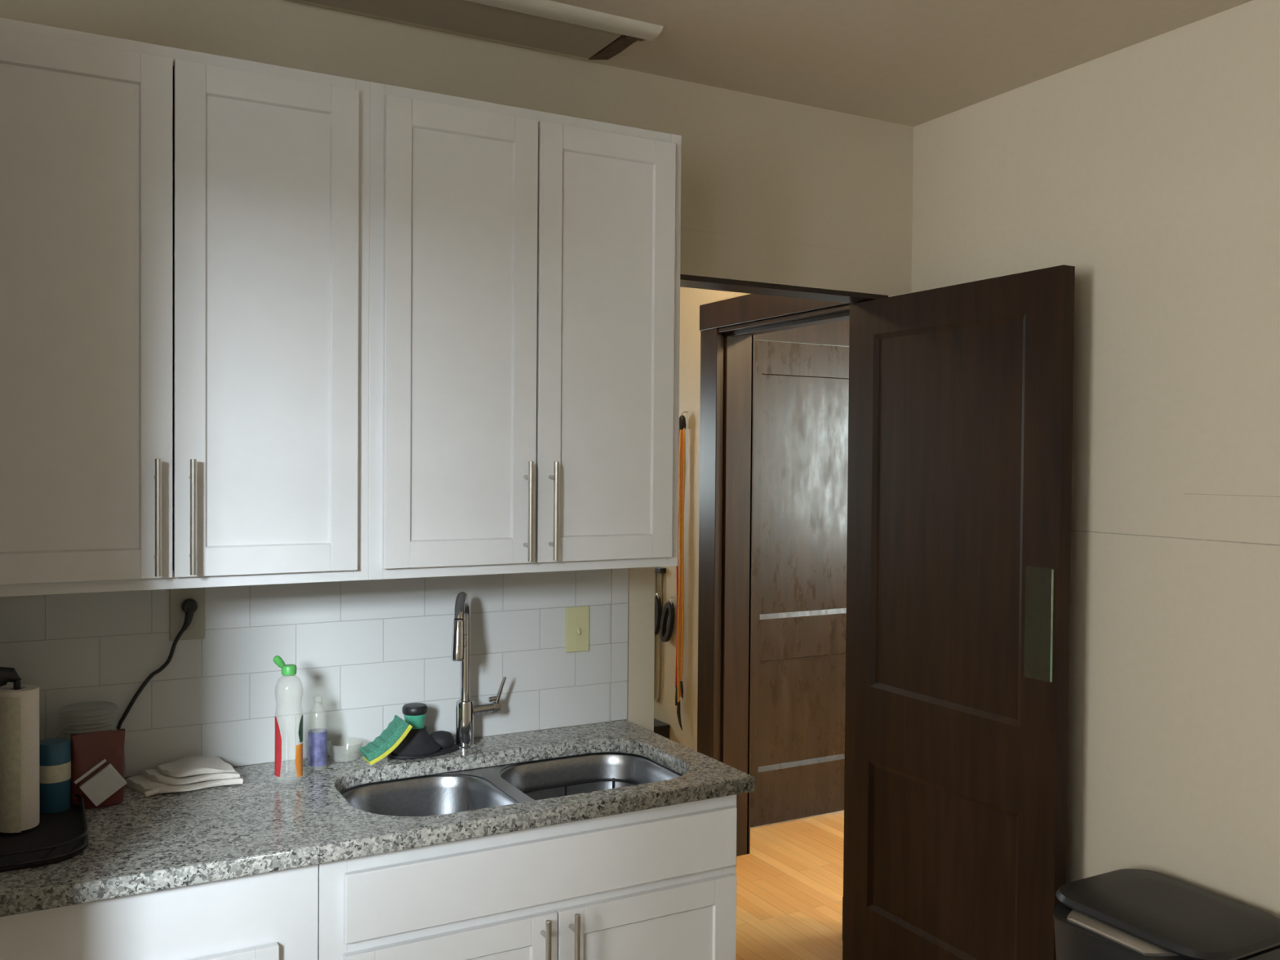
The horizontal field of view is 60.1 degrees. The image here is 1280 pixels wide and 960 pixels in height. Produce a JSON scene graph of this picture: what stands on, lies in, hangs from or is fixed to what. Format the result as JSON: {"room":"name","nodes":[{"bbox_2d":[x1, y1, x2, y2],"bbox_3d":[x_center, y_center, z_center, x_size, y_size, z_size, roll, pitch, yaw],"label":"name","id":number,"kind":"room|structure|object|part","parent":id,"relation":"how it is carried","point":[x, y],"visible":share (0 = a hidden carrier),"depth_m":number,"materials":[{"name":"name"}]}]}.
{"room":"kitchen","nodes":[
{"label":"kitchen","id":0,"kind":"room"},
{"bbox_2d":[0,0,913,767],"bbox_3d":[-1.339,0.230,2.352,5.180,2.672,0.115,0,1,-29],"label":"wall","id":1,"kind":"structure","parent":0,"point":[755,166],"depth_m":3.07,"materials":[{"name":"beige paint"}]},
{"bbox_2d":[0,17,369,596],"bbox_3d":[-0.969,-0.314,2.260,0.764,1.048,0.380,0,1,-29],"label":"upper cabinet","id":2,"kind":"object","parent":1,"relation":"attached to","point":[184,234],"visible":1,"depth_m":2.13,"materials":[{"name":"white paint"}]},
{"bbox_3d":[-1.060,-0.310,2.047,0.358,0.997,0.019,0,1,-29],"label":"cabinet door","id":3,"kind":"part","parent":2,"relation":"part of","materials":[{"name":"white paint"}]},
{"bbox_3d":[-0.917,0.071,2.102,0.012,0.222,0.038,0,1,-29],"label":"handle","id":4,"kind":"part","parent":2,"relation":"part of","materials":[{"name":"silver metal"}]},
{"bbox_3d":[-0.863,0.071,2.131,0.012,0.222,0.038,0,1,-29],"label":"handle","id":5,"kind":"part","parent":2,"relation":"part of","materials":[{"name":"silver metal"}]},
{"bbox_3d":[-0.745,-0.310,2.221,0.354,0.997,0.019,0,1,-29],"label":"cabinet door","id":6,"kind":"part","parent":2,"relation":"part of","materials":[{"name":"white paint"}]},
{"bbox_2d":[0,555,611,777],"bbox_3d":[-0.747,0.409,2.611,1.525,0.486,0.008,0,1,-29],"label":"tile backsplash","id":7,"kind":"structure","parent":1,"relation":"attached to","point":[370,649],"depth_m":2.58,"materials":[{"name":"white tile"}]},
{"bbox_2d":[169,587,204,640],"bbox_3d":[-1.006,0.297,2.457,0.073,0.116,0.008,0,1,-29],"label":"wall outlet","id":8,"kind":"object","parent":7,"relation":"attached to","point":[196,630],"visible":0.85,"depth_m":2.45,"materials":[{"name":"beige plastic"}]},
{"bbox_2d":[115,598,197,778],"bbox_3d":[-1.057,0.459,2.417,0.168,0.391,0.029,0,1,-25],"label":"power cord","id":9,"kind":"object","parent":8,"relation":"attached to","point":[188,606],"visible":0.66,"depth_m":2.43,"materials":[{"name":"black plastic"}]},
{"bbox_3d":[-1.070,0.488,2.417,0.145,0.332,0.016,0,1,-23],"label":"cord","id":10,"kind":"part","parent":9,"relation":"part of","materials":[{"name":"black plastic"}]},
{"bbox_2d":[179,598,187,613],"bbox_3d":[-1.005,0.279,2.454,0.033,0.033,0.002,0,1,-29],"label":"socket","id":11,"kind":"object","parent":8,"relation":"attached to","point":[181,600],"depth_m":2.45,"materials":[{"name":"beige plastic"}]},
{"bbox_2d":[179,616,195,630],"bbox_3d":[-1.005,0.317,2.454,0.033,0.033,0.002,0,1,-29],"label":"socket","id":12,"kind":"object","parent":8,"relation":"attached to","point":[192,627],"depth_m":2.46,"materials":[{"name":"beige plastic"}]},
{"bbox_2d":[564,605,589,653],"bbox_3d":[-0.162,0.395,2.917,0.070,0.120,0.020,0,1,-29],"label":"light switch","id":13,"kind":"object","parent":7,"relation":"attached to","point":[576,618],"visible":1,"depth_m":2.92,"materials":[{"name":"beige plastic"}]},
{"bbox_2d":[368,81,681,579],"bbox_3d":[-0.301,-0.316,2.628,0.762,1.048,0.380,0,1,-29],"label":"upper cabinet","id":14,"kind":"object","parent":1,"relation":"attached to","point":[524,264],"visible":0.97,"depth_m":2.47,"materials":[{"name":"white paint"}]},
{"bbox_3d":[-0.389,-0.311,2.417,0.346,0.997,0.019,0,1,-29],"label":"cabinet door","id":15,"kind":"part","parent":14,"relation":"part of","materials":[{"name":"white paint"}]},
{"bbox_3d":[-0.249,0.070,2.470,0.012,0.222,0.038,0,1,-29],"label":"handle","id":16,"kind":"part","parent":14,"relation":"part of","materials":[{"name":"silver metal"}]},
{"bbox_3d":[-0.195,0.069,2.500,0.012,0.222,0.038,0,1,-29],"label":"handle","id":17,"kind":"part","parent":14,"relation":"part of","materials":[{"name":"silver metal"}]},
{"bbox_3d":[-0.077,-0.311,2.589,0.354,0.997,0.019,0,1,-29],"label":"cabinet door","id":18,"kind":"part","parent":14,"relation":"part of","materials":[{"name":"white paint"}]},
{"bbox_2d":[610,568,628,720],"bbox_3d":[-0.056,0.408,2.992,0.050,0.486,0.008,0,1,-29],"label":"tile border","id":19,"kind":"structure","parent":1,"relation":"attached to","point":[620,577],"depth_m":2.99,"materials":[{"name":"white tile"}]},
{"bbox_2d":[680,274,888,303],"bbox_3d":[0.374,0.495,3.302,0.828,2.136,0.111,0,1,-29],"label":"trim","id":20,"kind":"structure","parent":1,"relation":"attached to","point":[686,281],"depth_m":3.27,"materials":[{"name":"brown wood"}]},
{"bbox_2d":[680,227,911,257],"bbox_3d":[0.418,-0.699,3.234,0.992,0.002,0.001,0,1,-29],"label":"trim","id":21,"kind":"structure","parent":1,"relation":"attached to","point":[681,228],"depth_m":3.25,"materials":[{"name":"beige paint"}]},
{"bbox_2d":[842,264,1075,959],"bbox_3d":[0.872,0.506,3.166,0.047,2.110,0.828,0,1,-29],"label":"door","id":22,"kind":"structure","parent":1,"relation":"in","point":[960,404],"depth_m":3.10,"materials":[{"name":"brown wood"}]},
{"bbox_3d":[0.869,1.104,3.180,0.024,0.460,0.594,0,1,-29],"label":"panel","id":23,"kind":"part","parent":22,"relation":"part of","materials":[{"name":"brown wood"}]},
{"bbox_3d":[0.876,0.101,3.162,0.024,1.087,0.594,0,1,-29],"label":"panel","id":24,"kind":"part","parent":22,"relation":"part of","materials":[{"name":"brown wood"}]},
{"bbox_2d":[286,0,1253,126],"bbox_3d":[-0.350,-1.156,2.801,7.550,0.100,6.200,0,1,-29],"label":"ceiling","id":25,"kind":"structure","parent":0,"point":[912,63],"depth_m":2.77,"materials":[{"name":"paint"}]},
{"bbox_2d":[302,0,663,59],"bbox_3d":[-1.310,-1.091,2.079,2.972,0.020,0.268,0,1,-29],"label":"ceiling light","id":26,"kind":"object","parent":25,"relation":"attached to","point":[544,24],"visible":1,"depth_m":2.63,"materials":[{"name":"paint"}]},
{"bbox_3d":[-1.261,-1.090,1.991,2.972,0.018,0.066,0,1,-29],"label":"moulding","id":27,"kind":"part","parent":26,"relation":"part of","materials":[{"name":"white paint"}]},
{"bbox_2d":[735,809,844,959],"bbox_3d":[0.581,1.574,4.230,4.350,0.050,4.700,0,1,-29],"label":"floor","id":28,"kind":"structure","parent":0,"point":[789,886],"depth_m":4.16,"materials":[{"name":"brown wood"}]},
{"bbox_2d":[653,718,670,738],"bbox_3d":[0.021,1.296,4.858,0.127,0.475,0.220,0,1,-29],"label":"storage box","id":29,"kind":"object","parent":28,"relation":"on","point":[661,728],"visible":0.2,"depth_m":4.78,"materials":[{"name":"black plastic"}]},
{"bbox_3d":[0.023,1.068,4.854,0.127,0.020,0.220,0,1,-29],"label":"box lid","id":30,"kind":"part","parent":29,"relation":"part of","materials":[{"name":"black plastic"}]},
{"bbox_2d":[653,0,1279,919],"bbox_3d":[0.914,0.227,3.528,0.150,2.672,6.000,0,1,-29],"label":"wall","id":31,"kind":"structure","parent":0,"point":[1149,168],"depth_m":2.72,"materials":[{"name":"beige paint"}]},
{"bbox_2d":[653,572,663,702],"bbox_3d":[0.081,0.687,4.866,0.012,0.587,0.070,0,1,-29],"label":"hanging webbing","id":32,"kind":"object","parent":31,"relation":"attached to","point":[657,700],"visible":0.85,"depth_m":4.86,"materials":[{"name":"brown fabric"}]},
{"bbox_2d":[654,566,666,573],"bbox_3d":[0.081,0.395,4.851,0.029,0.022,0.085,0,1,-29],"label":"wall bracket","id":33,"kind":"object","parent":31,"relation":"attached to","point":[658,570],"visible":0.74,"depth_m":4.82,"materials":[{"name":"black plastic"}]},
{"bbox_2d":[697,293,850,920],"bbox_3d":[0.505,0.421,4.084,0.027,2.258,1.091,0,1,-29],"label":"trim","id":34,"kind":"structure","parent":31,"relation":"attached to","point":[750,308],"depth_m":4.46,"materials":[{"name":"brown wood"}]},
{"bbox_2d":[715,304,849,856],"bbox_3d":[0.565,0.454,4.168,0.180,2.190,0.932,0,1,-29],"label":"trim","id":35,"kind":"structure","parent":31,"relation":"attached to","point":[736,396],"depth_m":4.49,"materials":[{"name":"brown wood"}]},
{"bbox_2d":[1071,493,1279,546],"bbox_3d":[1.553,0.097,2.210,0.002,0.110,2.880,0,1,-29],"label":"trim","id":36,"kind":"structure","parent":31,"relation":"attached to","point":[1184,493],"depth_m":2.62,"materials":[{"name":"paint"}]},
{"bbox_3d":[0.135,0.515,4.753,0.029,0.026,0.004,0,1,-29],"label":"wall hook","id":37,"kind":"object","parent":31,"relation":"attached to","visible":0},
{"bbox_2d":[660,599,675,641],"bbox_3d":[0.118,0.606,4.767,0.020,0.190,0.091,0,1,-29],"label":"strap loop","id":38,"kind":"object","parent":37,"relation":"hanging from","point":[668,608],"visible":1,"depth_m":4.75,"materials":[{"name":"black fabric"}]},
{"bbox_3d":[0.081,0.501,4.852,0.029,0.026,0.004,0,1,-29],"label":"wall hook","id":39,"kind":"object","parent":31,"relation":"attached to","visible":0},
{"bbox_2d":[654,593,662,635],"bbox_3d":[0.069,0.590,4.857,0.020,0.186,0.076,0,1,-29],"label":"strap loop","id":40,"kind":"object","parent":39,"relation":"hanging from","point":[658,607],"visible":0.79,"depth_m":4.83,"materials":[{"name":"black fabric"}]},
{"bbox_3d":[0.186,-0.276,4.658,0.029,0.026,0.004,0,1,-29],"label":"wall hook","id":41,"kind":"object","parent":31,"relation":"attached to","visible":0},
{"bbox_2d":[675,415,686,730],"bbox_3d":[0.173,0.391,4.666,0.034,1.326,0.061,0,1,-29],"label":"cords","id":42,"kind":"object","parent":41,"relation":"hanging from","point":[682,451],"visible":0.94,"depth_m":4.66,"materials":[{"name":"orange plastic"}]},
{"bbox_3d":[0.164,0.326,4.674,0.011,1.114,0.028,-1,1,-45],"label":"cord","id":43,"kind":"part","parent":42,"relation":"part of","materials":[{"name":"orange plastic"}]},
{"bbox_3d":[0.170,0.354,4.662,0.017,1.168,0.016,0,1,-29],"label":"cord","id":44,"kind":"part","parent":42,"relation":"part of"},
{"bbox_3d":[0.171,0.344,4.670,0.009,1.148,0.017,0,1,-29],"label":"cord","id":45,"kind":"part","parent":42,"relation":"part of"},
{"bbox_3d":[0.175,0.324,4.661,0.011,1.108,0.017,0,1,-29],"label":"cord","id":46,"kind":"part","parent":42,"relation":"part of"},
{"bbox_3d":[0.179,0.304,4.657,0.009,1.069,0.025,0,1,-32],"label":"cord","id":47,"kind":"part","parent":42,"relation":"part of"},
{"bbox_3d":[-0.617,1.621,1.001,5.175,0.050,3.000,0,1,-29],"label":"floor","id":48,"kind":"structure","parent":0,"visible":0},
{"bbox_2d":[0,864,318,959],"bbox_3d":[-0.990,1.134,2.134,0.607,0.878,0.637,0,1,-29],"label":"base cabinet","id":49,"kind":"object","parent":48,"relation":"on","point":[271,915],"visible":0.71,"depth_m":1.94,"materials":[{"name":"white paint"}]},
{"bbox_3d":[-0.883,0.959,1.879,0.518,0.238,0.019,0,1,-29],"label":"drawer","id":50,"kind":"part","parent":49,"relation":"part of","materials":[{"name":"white paint"}]},
{"bbox_2d":[317,794,737,959],"bbox_3d":[-0.317,1.133,2.505,0.926,0.878,0.637,0,1,-29],"label":"base cabinet","id":51,"kind":"object","parent":48,"relation":"on","point":[658,883],"visible":0.83,"depth_m":2.26,"materials":[{"name":"white paint"}]},
{"bbox_2d":[0,720,755,917],"bbox_3d":[-0.577,0.676,2.359,1.569,0.035,0.607,0,1,-29],"label":"countertop","id":52,"kind":"structure","parent":51,"relation":"on","point":[267,822],"depth_m":2.18,"materials":[{"name":"stone"}]},
{"bbox_2d":[0,794,88,872],"bbox_3d":[-1.151,0.643,2.027,0.241,0.033,0.359,0,1,-29],"label":"tray","id":53,"kind":"object","parent":52,"relation":"on","point":[59,837],"visible":0.74,"depth_m":1.99,"materials":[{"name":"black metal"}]},
{"bbox_2d":[0,666,39,834],"bbox_3d":[-1.163,0.499,2.061,0.080,0.307,0.078,1,1,19],"label":"paper towel roll","id":54,"kind":"object","parent":53,"relation":"on","point":[19,704],"visible":1,"depth_m":2.03,"materials":[{"name":"white paper"}]},
{"bbox_2d":[39,737,71,813],"bbox_3d":[-1.157,0.582,2.183,0.061,0.136,0.061,0,1,-29],"label":"can","id":55,"kind":"object","parent":53,"relation":"on","point":[55,753],"visible":0.88,"depth_m":2.16,"materials":[{"name":"blue metal"}]},
{"bbox_2d":[56,703,118,737],"bbox_3d":[-1.148,0.563,2.298,0.120,0.184,0.120,0,1,-29],"label":"storage jar","id":56,"kind":"object","parent":52,"relation":"on","point":[100,708],"visible":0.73,"depth_m":2.27,"materials":[{"name":"clear glass"}]},
{"bbox_2d":[70,728,126,808],"bbox_3d":[-1.090,0.582,2.224,0.100,0.150,0.056,0,1,-29],"label":"box","id":57,"kind":"object","parent":52,"relation":"on","point":[98,767],"visible":0.98,"depth_m":2.21,"materials":[{"name":"red cardboard"}]},
{"bbox_2d":[124,755,243,796],"bbox_3d":[-0.985,0.633,2.381,0.224,0.044,0.147,0,1,-29],"label":"folded towel","id":58,"kind":"object","parent":52,"relation":"on","point":[188,773],"visible":1,"depth_m":2.36,"materials":[{"name":"white fabric"}]},
{"bbox_2d":[272,655,302,777],"bbox_3d":[-0.762,0.517,2.399,0.059,0.278,0.059,0,1,1],"label":"soap bottle","id":59,"kind":"object","parent":52,"relation":"on","point":[286,669],"visible":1,"depth_m":2.38,"materials":[{"name":"clear plastic"}]},
{"bbox_3d":[-0.778,0.392,2.382,0.026,0.028,0.018,0,1,-29],"label":"flip lid","id":60,"kind":"part","parent":59,"relation":"part of","materials":[{"name":"green plastic"}]},
{"bbox_2d":[307,694,327,771],"bbox_3d":[-0.729,0.571,2.499,0.042,0.168,0.042,0,1,-29],"label":"soap bottle","id":61,"kind":"object","parent":52,"relation":"on","point":[317,737],"visible":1,"depth_m":2.48,"materials":[{"name":"clear plastic"}]},
{"bbox_2d":[359,715,412,765],"bbox_3d":[-0.584,0.596,2.540,0.107,0.094,0.062,0,1,-29],"label":"sponge","id":62,"kind":"object","parent":52,"relation":"on","point":[390,738],"visible":1,"depth_m":2.52,"materials":[{"name":"yellow plastic"}]},
{"bbox_2d":[387,743,458,759],"bbox_3d":[-0.518,0.649,2.650,0.176,0.010,0.100,0,1,-29],"label":"soap dish","id":63,"kind":"object","parent":52,"relation":"on","point":[454,748],"visible":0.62,"depth_m":2.61,"materials":[{"name":"black plastic"}]},
{"bbox_2d":[390,702,441,756],"bbox_3d":[-0.537,0.589,2.636,0.126,0.108,0.126,0,1,-29],"label":"dish brush","id":64,"kind":"object","parent":63,"relation":"on","point":[418,742],"visible":0.84,"depth_m":2.61,"materials":[{"name":"black plastic"}]},
{"bbox_2d":[430,730,454,748],"bbox_3d":[-0.483,0.627,2.681,0.066,0.033,0.066,0,1,-29],"label":"stopper","id":65,"kind":"object","parent":63,"relation":"on","point":[445,739],"visible":0.77,"depth_m":2.66,"materials":[{"name":"black rubber"}]},
{"bbox_2d":[450,591,506,750],"bbox_3d":[-0.417,0.460,2.666,0.100,0.387,0.213,1,1,25],"label":"kitchen faucet","id":66,"kind":"object","parent":52,"relation":"on","point":[465,710],"visible":1,"depth_m":2.69,"materials":[{"name":"silver metal"}]},
{"bbox_3d":[-0.425,0.404,2.641,0.024,0.273,0.138,0,1,-2],"label":"spout","id":67,"kind":"part","parent":66,"relation":"part of","materials":[{"name":"silver metal"}]},
{"bbox_3d":[-0.347,0.524,2.736,0.032,0.077,0.012,0,1,3],"label":"lever","id":68,"kind":"part","parent":66,"relation":"part of","materials":[{"name":"silver metal"}]},
{"bbox_2d":[340,751,683,816],"bbox_3d":[-0.281,0.790,2.493,0.826,0.193,0.440,0,1,-29],"label":"sink","id":69,"kind":"object","parent":52,"relation":"in","point":[453,792],"visible":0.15,"depth_m":2.59,"materials":[{"name":"metal"}]},
{"bbox_3d":[-0.459,0.791,2.391,0.345,0.191,0.389,0,1,-29],"label":"bowl","id":70,"kind":"part","parent":69,"relation":"part of","materials":[{"name":"metal"}]},
{"bbox_2d":[522,777,639,795],"bbox_3d":[-0.107,0.816,2.584,0.329,0.132,0.327,0,1,-29],"label":"rack","id":71,"kind":"object","parent":69,"relation":"in","point":[613,780],"visible":0.13,"depth_m":2.73,"materials":[{"name":"black metal"}]},
{"bbox_3d":[-0.109,0.791,2.584,0.389,0.191,0.389,0,1,-29],"label":"bowl","id":72,"kind":"part","parent":69,"relation":"part of","materials":[{"name":"metal"}]},
{"bbox_3d":[-0.364,1.169,2.170,0.432,0.567,0.019,0,1,-29],"label":"cabinet door","id":73,"kind":"part","parent":51,"relation":"part of","materials":[{"name":"white paint"}]},
{"bbox_3d":[-0.190,0.986,2.229,0.012,0.204,0.038,0,1,-29],"label":"handle","id":74,"kind":"part","parent":51,"relation":"part of","materials":[{"name":"silver metal"}]},
{"bbox_3d":[-0.134,0.986,2.260,0.012,0.204,0.038,0,1,-29],"label":"handle","id":75,"kind":"part","parent":51,"relation":"part of","materials":[{"name":"silver metal"}]},
{"bbox_3d":[0.019,1.168,2.381,0.436,0.567,0.019,0,1,-29],"label":"cabinet door","id":76,"kind":"part","parent":51,"relation":"part of","materials":[{"name":"white paint"}]},
{"bbox_2d":[1053,868,1279,959],"bbox_3d":[1.134,1.264,2.454,0.435,0.639,0.422,0,1,-29],"label":"trash can","id":77,"kind":"object","parent":48,"relation":"on","point":[1125,913],"visible":1,"depth_m":2.41,"materials":[{"name":"plastic"}]},
{"bbox_3d":[1.238,0.198,5.317,2.145,2.672,0.100,0,1,-29],"label":"wall","id":78,"kind":"structure","parent":0,"visible":0},
{"bbox_2d":[750,340,848,827],"bbox_3d":[0.837,0.458,5.056,0.900,2.140,0.040,0,1,-29],"label":"door","id":79,"kind":"structure","parent":78,"relation":"in","point":[802,390],"depth_m":4.97,"materials":[{"name":"brown wood"}]},
{"bbox_3d":[0.831,1.044,5.065,0.724,0.492,0.024,0,1,-29],"label":"panel","id":80,"kind":"part","parent":79,"relation":"part of","materials":[{"name":"brown wood"}]},
{"bbox_3d":[0.838,0.073,5.048,0.724,1.082,0.024,0,1,-29],"label":"panel","id":81,"kind":"part","parent":79,"relation":"part of","materials":[{"name":"brown wood"}]},
{"bbox_2d":[755,319,849,346],"bbox_3d":[0.833,0.311,5.053,1.090,2.450,0.055,0,1,-29],"label":"trim","id":82,"kind":"structure","parent":78,"relation":"attached to","point":[834,333],"depth_m":4.98,"materials":[{"name":"brown wood"}]}
]}

